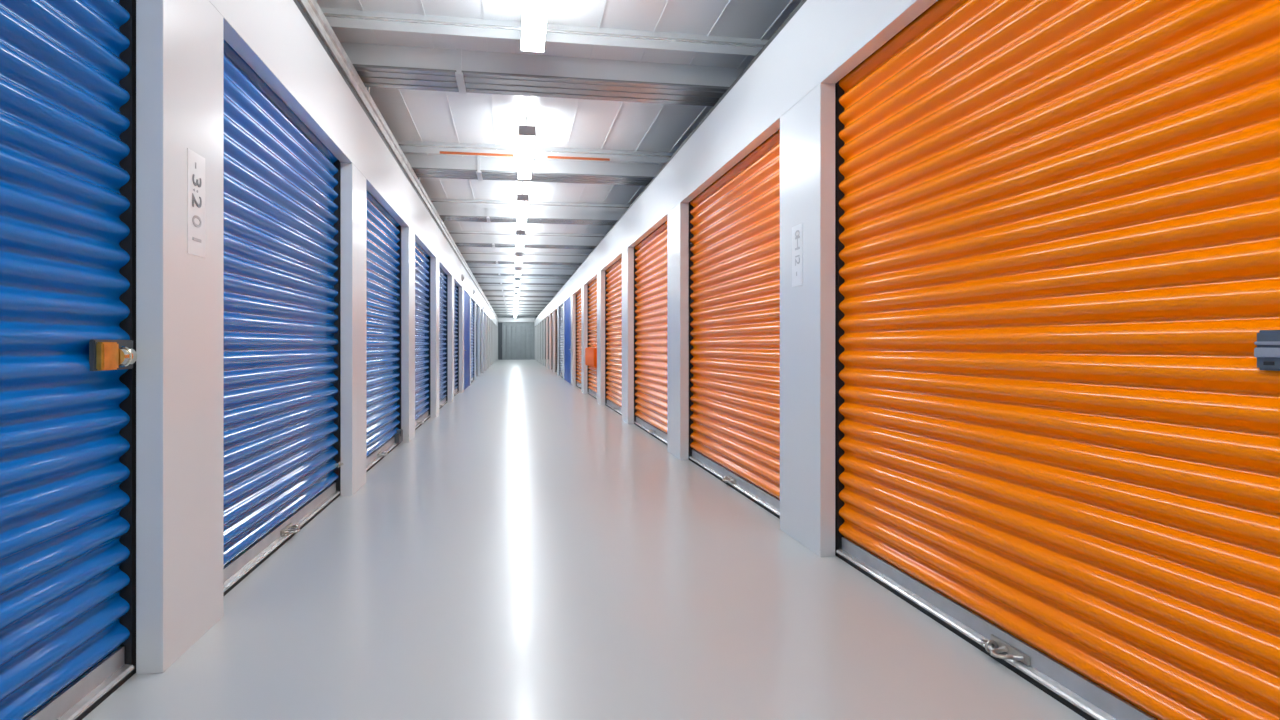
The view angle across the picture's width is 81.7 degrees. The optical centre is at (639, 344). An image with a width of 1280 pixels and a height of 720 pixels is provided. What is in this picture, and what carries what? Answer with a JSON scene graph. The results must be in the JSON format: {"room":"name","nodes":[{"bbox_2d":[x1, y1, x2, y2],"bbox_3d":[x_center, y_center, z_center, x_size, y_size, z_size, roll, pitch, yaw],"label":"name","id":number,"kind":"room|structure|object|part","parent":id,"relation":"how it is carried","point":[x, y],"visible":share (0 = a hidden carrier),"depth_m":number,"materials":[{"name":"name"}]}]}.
{"room":"self-storage corridor","nodes":[
{"label":"self-storage corridor","id":0,"kind":"room"},
{"bbox_2d":[136,0,497,674],"bbox_3d":[-5.764,-0.380,26.406,0.085,3.020,62.000,0,0,-10],"label":"wall","id":1,"kind":"structure","parent":0,"point":[179,43],"depth_m":2.86,"materials":[{"name":"white paint"}]},
{"bbox_2d":[0,0,136,719],"bbox_3d":[-1.527,-0.177,1.301,0.138,2.615,2.620,0,0,-10],"label":"roller door","id":2,"kind":"structure","parent":1,"relation":"in","point":[68,355],"depth_m":2.19,"materials":[{"name":"blue metal"}]},
{"bbox_2d":[187,148,204,257],"bbox_3d":[-1.687,-0.535,2.816,0.005,0.390,0.160,0,0,-10],"label":"number label","id":3,"kind":"object","parent":1,"relation":"attached to","point":[195,162],"visible":1,"depth_m":2.80,"materials":[{"name":"white plastic"}]},
{"bbox_2d":[223,39,342,596],"bbox_3d":[-2.039,-0.177,4.298,0.138,2.615,2.620,0,0,-10],"label":"roller door","id":4,"kind":"structure","parent":1,"relation":"in","point":[282,464],"depth_m":4.08,"materials":[{"name":"metal"}]},
{"bbox_3d":[-2.052,1.070,4.296,0.012,0.030,0.200,0,0,-10],"label":"lift handle","id":5,"kind":"part","parent":4,"relation":"part of","materials":[{"name":"silver metal"}]},
{"bbox_2d":[366,190,402,472],"bbox_3d":[-2.551,-0.177,7.294,0.138,2.615,2.620,0,0,-10],"label":"roller door","id":6,"kind":"structure","parent":1,"relation":"in","point":[384,433],"depth_m":7.45,"materials":[{"name":"metal"}]},
{"bbox_2d":[293,0,497,319],"bbox_3d":[-5.749,-2.033,26.409,0.066,0.175,62.000,0,0,-10],"label":"trim","id":7,"kind":"structure","parent":1,"relation":"attached to","point":[312,9],"depth_m":6.09,"materials":[{"name":"white metal"}]},
{"bbox_2d":[415,241,429,429],"bbox_3d":[-3.064,-0.177,10.291,0.138,2.615,2.620,0,0,-10],"label":"roller door","id":8,"kind":"structure","parent":1,"relation":"in","point":[422,259],"depth_m":10.72,"materials":[{"name":"metal"}]},
{"bbox_2d":[439,267,446,408],"bbox_3d":[-3.576,-0.177,13.287,0.138,2.615,2.620,0,0,-10],"label":"roller door","id":9,"kind":"structure","parent":1,"relation":"in","point":[442,275],"depth_m":13.85,"materials":[{"name":"metal"}]},
{"bbox_2d":[447,275,458,400],"bbox_3d":[-4.088,-0.177,16.284,0.138,2.615,2.620,0,0,-10],"label":"roller door","id":10,"kind":"structure","parent":1,"relation":"in","point":[456,288],"depth_m":17.00,"materials":[{"name":"metal"}]},
{"bbox_2d":[464,290,469,389],"bbox_3d":[-4.516,-0.117,19.295,0.100,2.495,2.502,0,0,-10],"label":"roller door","id":11,"kind":"structure","parent":1,"relation":"in","point":[466,295],"depth_m":19.20,"materials":[{"name":"blue paint"}]},
{"bbox_2d":[471,300,473,382],"bbox_3d":[-5.063,-0.177,22.285,0.138,2.615,2.620,0,0,-10],"label":"roller door","id":12,"kind":"structure","parent":1,"relation":"in","point":[472,302],"depth_m":22.87,"materials":[{"name":"metal"}]},
{"bbox_2d":[476,306,476,376],"bbox_3d":[-5.625,-0.177,25.274,0.138,2.615,2.620,0,0,-10],"label":"roller door","id":13,"kind":"structure","parent":1,"relation":"in","point":[476,306],"depth_m":26.38,"materials":[{"name":"metal"}]},
{"bbox_2d":[480,310,480,373],"bbox_3d":[-6.137,-0.177,28.270,0.138,2.615,2.620,0,0,-10],"label":"roller door","id":14,"kind":"structure","parent":1,"relation":"in","point":[480,310],"depth_m":29.49,"materials":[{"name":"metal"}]},
{"bbox_2d":[497,316,535,359],"bbox_3d":[-9.489,-0.570,57.260,3.170,3.400,0.120,0,0,-10],"label":"wall","id":15,"kind":"structure","parent":0,"point":[518,338],"depth_m":57.24,"materials":[{"name":"grey metal"}]},
{"bbox_2d":[498,323,501,359],"bbox_3d":[-10.750,-0.295,56.952,0.300,2.850,0.098,0,0,-10],"label":"door","id":16,"kind":"structure","parent":15,"relation":"in","point":[499,324],"depth_m":56.94,"materials":[{"name":"grey metal"}]},
{"bbox_2d":[498,318,534,321],"bbox_3d":[-9.543,-1.930,57.073,2.800,0.320,0.230,0,0,-10],"label":"trim","id":17,"kind":"structure","parent":15,"relation":"attached to","point":[499,319],"depth_m":56.97,"materials":[{"name":"white paint"}]},
{"bbox_2d":[316,0,801,276],"bbox_3d":[-4.465,-2.406,26.882,10.256,0.087,62.500,0,0,-10],"label":"ceiling","id":18,"kind":"structure","parent":0,"point":[410,114],"depth_m":7.29,"materials":[{"name":"white metal"}]},
{"bbox_2d":[495,313,538,314],"bbox_3d":[-9.132,-2.268,53.419,9.000,0.204,0.472,0,0,-10],"label":"ceiling beam","id":19,"kind":"structure","parent":18,"relation":"attached to","point":[495,313],"depth_m":53.16,"materials":[{"name":"silver metal"}]},
{"bbox_2d":[494,311,540,312],"bbox_3d":[-8.556,-2.268,50.048,9.000,0.204,0.472,0,0,-10],"label":"ceiling beam","id":20,"kind":"structure","parent":18,"relation":"attached to","point":[494,311],"depth_m":49.88,"materials":[{"name":"silver metal"}]},
{"bbox_2d":[515,277,519,285],"bbox_3d":[-4.177,-2.232,25.237,0.170,0.277,2.000,0,0,-10],"label":"ceiling light","id":21,"kind":"object","parent":18,"relation":"hanging from","point":[517,280],"visible":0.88,"depth_m":24.54,"materials":[{"name":"white plastic"}]},
{"bbox_2d":[493,309,542,310],"bbox_3d":[-7.979,-2.268,46.677,9.000,0.204,0.472,0,0,-10],"label":"ceiling beam","id":22,"kind":"structure","parent":18,"relation":"attached to","point":[493,309],"depth_m":46.63,"materials":[{"name":"silver metal"}]},
{"bbox_2d":[515,267,520,276],"bbox_3d":[-3.601,-2.232,21.866,0.170,0.277,2.000,0,0,-10],"label":"ceiling light","id":23,"kind":"object","parent":18,"relation":"hanging from","point":[517,269],"visible":0.97,"depth_m":21.39,"materials":[{"name":"white plastic"}]},
{"bbox_2d":[515,271,520,276],"bbox_3d":[-3.601,-2.130,21.866,0.156,0.070,1.960,0,0,-10],"label":"diffuser","id":24,"kind":"object","parent":23,"relation":"attached to","point":[517,273],"depth_m":21.89,"materials":[{"name":"white plastic"}]},
{"bbox_2d":[489,302,547,304],"bbox_3d":[-6.827,-2.268,39.935,9.000,0.204,0.472,0,0,-10],"label":"ceiling beam","id":25,"kind":"structure","parent":18,"relation":"attached to","point":[491,303],"depth_m":39.79,"materials":[{"name":"silver metal"}]},
{"bbox_2d":[491,306,545,307],"bbox_3d":[-7.403,-2.268,43.306,9.000,0.204,0.472,0,0,-10],"label":"ceiling beam","id":26,"kind":"structure","parent":18,"relation":"attached to","point":[491,306],"depth_m":43.16,"materials":[{"name":"silver metal"}]},
{"bbox_2d":[493,308,543,308],"bbox_3d":[-7.845,-2.305,45.890,9.000,0.130,0.068,0,0,-10],"label":"ceiling beam","id":27,"kind":"structure","parent":18,"relation":"attached to","point":[493,308],"depth_m":45.94,"materials":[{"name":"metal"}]},
{"bbox_2d":[489,301,548,302],"bbox_3d":[-6.692,-2.305,39.148,9.000,0.130,0.068,0,0,-10],"label":"ceiling beam","id":28,"kind":"structure","parent":18,"relation":"attached to","point":[489,301],"depth_m":39.20,"materials":[{"name":"metal"}]},
{"bbox_2d":[515,252,522,265],"bbox_3d":[-3.025,-2.232,18.495,0.170,0.277,2.000,0,0,-10],"label":"ceiling light","id":29,"kind":"object","parent":18,"relation":"hanging from","point":[519,255],"visible":0.91,"depth_m":17.92,"materials":[{"name":"white plastic"}]},
{"bbox_2d":[516,257,521,264],"bbox_3d":[-3.025,-2.130,18.495,0.156,0.070,1.960,0,0,-10],"label":"diffuser","id":30,"kind":"object","parent":29,"relation":"attached to","point":[518,259],"depth_m":18.46,"materials":[{"name":"white plastic"}]},
{"bbox_2d":[491,305,546,305],"bbox_3d":[-7.269,-2.305,42.519,9.000,0.130,0.068,0,0,-10],"label":"ceiling purlin","id":31,"kind":"structure","parent":18,"relation":"attached to","point":[491,305],"depth_m":42.57,"materials":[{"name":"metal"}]},
{"bbox_2d":[487,298,551,301],"bbox_3d":[-6.250,-2.268,36.564,9.000,0.204,0.472,0,0,-10],"label":"ceiling beam","id":32,"kind":"structure","parent":18,"relation":"attached to","point":[488,299],"depth_m":36.40,"materials":[{"name":"silver metal"}]},
{"bbox_2d":[486,296,552,298],"bbox_3d":[-6.116,-2.305,35.777,9.000,0.130,0.068,0,0,-10],"label":"ceiling beam","id":33,"kind":"structure","parent":18,"relation":"attached to","point":[486,296],"depth_m":35.84,"materials":[{"name":"metal"}]},
{"bbox_2d":[484,293,555,296],"bbox_3d":[-5.674,-2.268,33.193,9.000,0.204,0.472,0,0,-10],"label":"ceiling beam","id":34,"kind":"structure","parent":18,"relation":"attached to","point":[487,295],"depth_m":33.16,"materials":[{"name":"silver metal"}]},
{"bbox_2d":[483,291,556,293],"bbox_3d":[-5.540,-2.305,32.406,9.000,0.130,0.068,0,0,-10],"label":"ceiling beam","id":35,"kind":"structure","parent":18,"relation":"attached to","point":[485,292],"depth_m":32.39,"materials":[{"name":"metal"}]},
{"bbox_2d":[516,223,524,248],"bbox_3d":[-2.448,-2.232,15.124,0.170,0.277,2.000,0,0,-10],"label":"ceiling light","id":36,"kind":"object","parent":18,"relation":"hanging from","point":[520,234],"visible":1,"depth_m":14.55,"materials":[{"name":"white plastic"}]},
{"bbox_2d":[516,235,524,248],"bbox_3d":[-2.448,-2.130,15.124,0.156,0.070,1.960,0,0,-10],"label":"diffuser","id":37,"kind":"object","parent":36,"relation":"attached to","point":[519,238],"depth_m":14.98,"materials":[{"name":"white plastic"}]},
{"bbox_2d":[481,287,560,291],"bbox_3d":[-5.098,-2.268,29.821,9.000,0.204,0.472,0,0,-10],"label":"ceiling beam","id":38,"kind":"structure","parent":18,"relation":"attached to","point":[482,288],"depth_m":29.70,"materials":[{"name":"silver metal"}]},
{"bbox_2d":[479,284,562,287],"bbox_3d":[-4.963,-2.305,29.035,9.000,0.130,0.068,0,0,-10],"label":"ceiling beam","id":39,"kind":"structure","parent":18,"relation":"attached to","point":[480,285],"depth_m":29.04,"materials":[{"name":"metal"}]},
{"bbox_2d":[474,276,569,280],"bbox_3d":[-4.387,-2.305,25.664,9.000,0.130,0.068,0,0,-10],"label":"ceiling beam","id":40,"kind":"structure","parent":18,"relation":"attached to","point":[476,277],"depth_m":25.71,"materials":[{"name":"metal"}]},
{"bbox_2d":[477,280,566,284],"bbox_3d":[-4.522,-2.268,26.450,9.000,0.204,0.472,0,0,-10],"label":"ceiling beam","id":41,"kind":"structure","parent":18,"relation":"attached to","point":[509,282],"depth_m":26.31,"materials":[{"name":"silver metal"}]},
{"bbox_2d":[471,270,573,276],"bbox_3d":[-3.945,-2.268,23.079,9.000,0.204,0.472,0,0,-10],"label":"ceiling beam","id":42,"kind":"structure","parent":18,"relation":"attached to","point":[475,272],"depth_m":22.95,"materials":[{"name":"silver metal"}]},
{"bbox_2d":[516,186,528,222],"bbox_3d":[-1.872,-2.232,11.753,0.170,0.277,2.000,0,0,-10],"label":"ceiling light","id":43,"kind":"object","parent":18,"relation":"hanging from","point":[522,199],"visible":1,"depth_m":11.28,"materials":[{"name":"white plastic"}]},
{"bbox_2d":[517,201,527,222],"bbox_3d":[-1.872,-2.130,11.753,0.156,0.070,1.960,0,0,-10],"label":"diffuser","id":44,"kind":"object","parent":43,"relation":"attached to","point":[522,206],"depth_m":11.61,"materials":[{"name":"white plastic"}]},
{"bbox_2d":[468,265,577,271],"bbox_3d":[-3.811,-2.305,22.293,9.000,0.130,0.068,0,0,-10],"label":"ceiling beam","id":45,"kind":"structure","parent":18,"relation":"attached to","point":[509,268],"depth_m":22.33,"materials":[{"name":"metal"}]},
{"bbox_2d":[463,256,584,264],"bbox_3d":[-3.369,-2.268,19.708,9.000,0.204,0.472,0,0,-10],"label":"ceiling beam","id":46,"kind":"structure","parent":18,"relation":"attached to","point":[469,259],"depth_m":19.59,"materials":[{"name":"silver metal"}]},
{"bbox_2d":[460,251,588,258],"bbox_3d":[-3.235,-2.305,18.922,9.000,0.130,0.068,0,0,-10],"label":"ceiling beam","id":47,"kind":"structure","parent":18,"relation":"attached to","point":[464,253],"depth_m":18.96,"materials":[{"name":"metal"}]},
{"bbox_2d":[452,237,600,248],"bbox_3d":[-2.793,-2.268,16.337,9.000,0.204,0.472,0,0,-10],"label":"ceiling beam","id":48,"kind":"structure","parent":18,"relation":"attached to","point":[459,241],"depth_m":16.22,"materials":[{"name":"silver metal"}]},
{"bbox_2d":[448,230,605,239],"bbox_3d":[-2.658,-2.305,15.550,9.000,0.130,0.068,0,0,-10],"label":"ceiling beam","id":49,"kind":"structure","parent":18,"relation":"attached to","point":[482,234],"depth_m":15.59,"materials":[{"name":"metal"}]},
{"bbox_2d":[518,117,535,179],"bbox_3d":[-1.296,-2.232,8.382,0.170,0.277,2.000,0,0,-10],"label":"ceiling light","id":50,"kind":"object","parent":18,"relation":"hanging from","point":[527,134],"visible":1,"depth_m":7.97,"materials":[{"name":"white plastic"}]},
{"bbox_2d":[518,136,534,178],"bbox_3d":[-1.296,-2.130,8.382,0.156,0.070,1.960,0,0,-10],"label":"diffuser","id":51,"kind":"object","parent":50,"relation":"attached to","point":[526,143],"depth_m":8.22,"materials":[{"name":"white plastic"}]},
{"bbox_2d":[434,206,623,225],"bbox_3d":[-2.216,-2.268,12.966,9.000,0.204,0.472,0,0,-10],"label":"ceiling beam","id":52,"kind":"structure","parent":18,"relation":"attached to","point":[469,214],"depth_m":12.85,"materials":[{"name":"silver metal"}]},
{"bbox_3d":[-2.639,-2.268,12.889,0.060,0.204,0.462,0,0,-10],"label":"splice plate","id":53,"kind":"part","parent":52,"relation":"part of","materials":[{"name":"paint"}]},
{"bbox_2d":[430,198,629,211],"bbox_3d":[-2.082,-2.305,12.179,9.000,0.130,0.068,0,0,-10],"label":"ceiling beam","id":54,"kind":"structure","parent":18,"relation":"attached to","point":[441,202],"depth_m":12.21,"materials":[{"name":"metal"}]},
{"bbox_2d":[404,154,664,185],"bbox_3d":[-1.640,-2.268,9.595,9.000,0.204,0.472,0,0,-10],"label":"ceiling beam","id":55,"kind":"structure","parent":18,"relation":"attached to","point":[423,165],"depth_m":9.49,"materials":[{"name":"silver metal"}]},
{"bbox_3d":[-2.063,-2.268,9.517,0.060,0.204,0.462,0,0,-10],"label":"splice plate","id":56,"kind":"part","parent":55,"relation":"part of","materials":[{"name":"paint"}]},
{"bbox_2d":[396,140,673,162],"bbox_3d":[-1.506,-2.303,8.808,9.000,0.135,0.068,0,0,-10],"label":"ceiling beam","id":57,"kind":"structure","parent":18,"relation":"attached to","point":[406,146],"depth_m":8.84,"materials":[{"name":"metal"}]},
{"bbox_2d":[521,0,548,52],"bbox_3d":[-0.600,-2.232,4.311,0.170,0.277,2.000,0,0,-10],"label":"ceiling light","id":58,"kind":"object","parent":18,"relation":"hanging from","point":[534,12],"visible":1,"depth_m":4.85,"materials":[{"name":"white plastic"}]},
{"bbox_2d":[340,42,744,105],"bbox_3d":[-1.064,-2.268,6.224,9.000,0.204,0.472,0,0,-10],"label":"ceiling beam","id":59,"kind":"structure","parent":18,"relation":"attached to","point":[379,66],"depth_m":6.13,"materials":[{"name":"metal"}]},
{"bbox_3d":[-1.487,-2.268,6.146,0.060,0.204,0.462,0,0,-10],"label":"splice plate","id":60,"kind":"part","parent":59,"relation":"part of","materials":[{"name":"paint"}]},
{"bbox_2d":[320,7,768,55],"bbox_3d":[-0.929,-2.305,5.437,9.000,0.130,0.068,0,0,-10],"label":"ceiling beam","id":61,"kind":"structure","parent":18,"relation":"attached to","point":[344,18],"depth_m":5.46,"materials":[{"name":"metal"}]},
{"bbox_2d":[82,359,1085,719],"bbox_3d":[-4.592,1.190,26.860,10.000,0.120,62.500,0,0,-10],"label":"floor","id":62,"kind":"structure","parent":0,"point":[533,551],"depth_m":3.14,"materials":[{"name":"grey concrete"}]},
{"bbox_2d":[535,0,937,556],"bbox_3d":[-2.921,-0.395,26.892,0.085,3.050,62.000,0,0,-10],"label":"wall","id":63,"kind":"structure","parent":0,"point":[789,88],"depth_m":4.35,"materials":[{"name":"white paint"}]},
{"bbox_2d":[551,314,551,368],"bbox_3d":[-4.341,-0.193,35.724,0.138,2.645,2.870,0,0,-10],"label":"roller door","id":64,"kind":"structure","parent":63,"relation":"in","point":[551,314],"depth_m":34.33,"materials":[{"name":"metal"}]},
{"bbox_2d":[555,311,555,371],"bbox_3d":[-3.775,-0.193,32.412,0.138,2.645,2.870,0,0,-10],"label":"roller door","id":65,"kind":"structure","parent":63,"relation":"in","point":[555,311],"depth_m":31.06,"materials":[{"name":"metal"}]},
{"bbox_2d":[556,310,556,372],"bbox_3d":[-3.209,-0.193,29.100,0.138,2.645,2.870,0,0,-10],"label":"roller door","id":66,"kind":"structure","parent":63,"relation":"in","point":[556,310],"depth_m":30.45,"materials":[{"name":"metal"}]},
{"bbox_2d":[559,304,562,377],"bbox_3d":[-2.726,-0.193,25.774,0.138,2.645,2.870,0,0,-10],"label":"roller door","id":67,"kind":"structure","parent":63,"relation":"in","point":[561,306],"depth_m":26.44,"materials":[{"name":"metal"}]},
{"bbox_2d":[564,296,570,383],"bbox_3d":[-2.195,-0.133,22.456,0.100,2.525,2.752,0,0,-10],"label":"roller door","id":68,"kind":"structure","parent":63,"relation":"in","point":[567,304],"depth_m":22.55,"materials":[{"name":"blue paint"}]},
{"bbox_2d":[576,285,587,391],"bbox_3d":[-1.545,-0.193,19.159,0.138,2.645,2.870,0,0,-10],"label":"roller door","id":69,"kind":"structure","parent":63,"relation":"in","point":[578,295],"depth_m":19.75,"materials":[{"name":"metal"}]},
{"bbox_2d":[588,278,596,398],"bbox_3d":[-0.978,-0.193,15.847,0.138,2.645,2.870,0,0,-10],"label":"roller door","id":70,"kind":"structure","parent":63,"relation":"in","point":[592,286],"depth_m":16.33,"materials":[{"name":"metal"}]},
{"bbox_2d":[585,348,596,366],"bbox_3d":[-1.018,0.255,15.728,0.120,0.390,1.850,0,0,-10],"label":"box","id":71,"kind":"object","parent":70,"relation":"attached to","point":[590,353],"visible":0.88,"depth_m":15.28,"materials":[{"name":"orange plastic"}]},
{"bbox_3d":[-1.075,0.255,15.719,0.005,0.330,1.790,0,0,-10],"label":"lid","id":72,"kind":"part","parent":71,"relation":"part of","materials":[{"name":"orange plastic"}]},
{"bbox_2d":[605,257,621,415],"bbox_3d":[-0.412,-0.193,12.535,0.138,2.645,2.870,0,0,-10],"label":"roller door","id":73,"kind":"structure","parent":63,"relation":"in","point":[613,274],"depth_m":12.88,"materials":[{"name":"metal"}]},
{"bbox_2d":[634,221,666,444],"bbox_3d":[0.154,-0.193,9.223,0.138,2.645,2.870,0,0,-10],"label":"roller door","id":74,"kind":"structure","parent":63,"relation":"in","point":[650,255],"depth_m":9.37,"materials":[{"name":"metal"}]},
{"bbox_2d":[537,0,806,316],"bbox_3d":[-2.946,-1.938,26.888,0.026,0.035,62.000,0,0,-10],"label":"trim","id":75,"kind":"structure","parent":63,"relation":"attached to","point":[802,2],"depth_m":5.85,"materials":[{"name":"grey metal"}]},
{"bbox_2d":[689,129,779,518],"bbox_3d":[0.720,-0.193,5.911,0.138,2.645,2.870,0,0,-10],"label":"roller door","id":76,"kind":"structure","parent":63,"relation":"in","point":[734,223],"depth_m":5.73,"materials":[{"name":"metal"}]},
{"bbox_2d":[792,223,802,286],"bbox_3d":[0.904,-0.515,4.258,0.005,0.350,0.160,0,0,-10],"label":"number label","id":77,"kind":"object","parent":63,"relation":"attached to","point":[797,231],"visible":1,"depth_m":4.25,"materials":[{"name":"white plastic"}]},
{"bbox_2d":[835,0,1279,719],"bbox_3d":[1.286,-0.193,2.599,0.138,2.645,2.870,0,0,-10],"label":"roller door","id":78,"kind":"structure","parent":63,"relation":"in","point":[1057,222],"depth_m":2.31,"materials":[{"name":"orange metal"}]},
{"bbox_3d":[1.299,1.070,2.601,0.012,0.030,0.200,0,0,-10],"label":"lift handle","id":79,"kind":"part","parent":78,"relation":"part of","materials":[{"name":"silver metal"}]}
]}

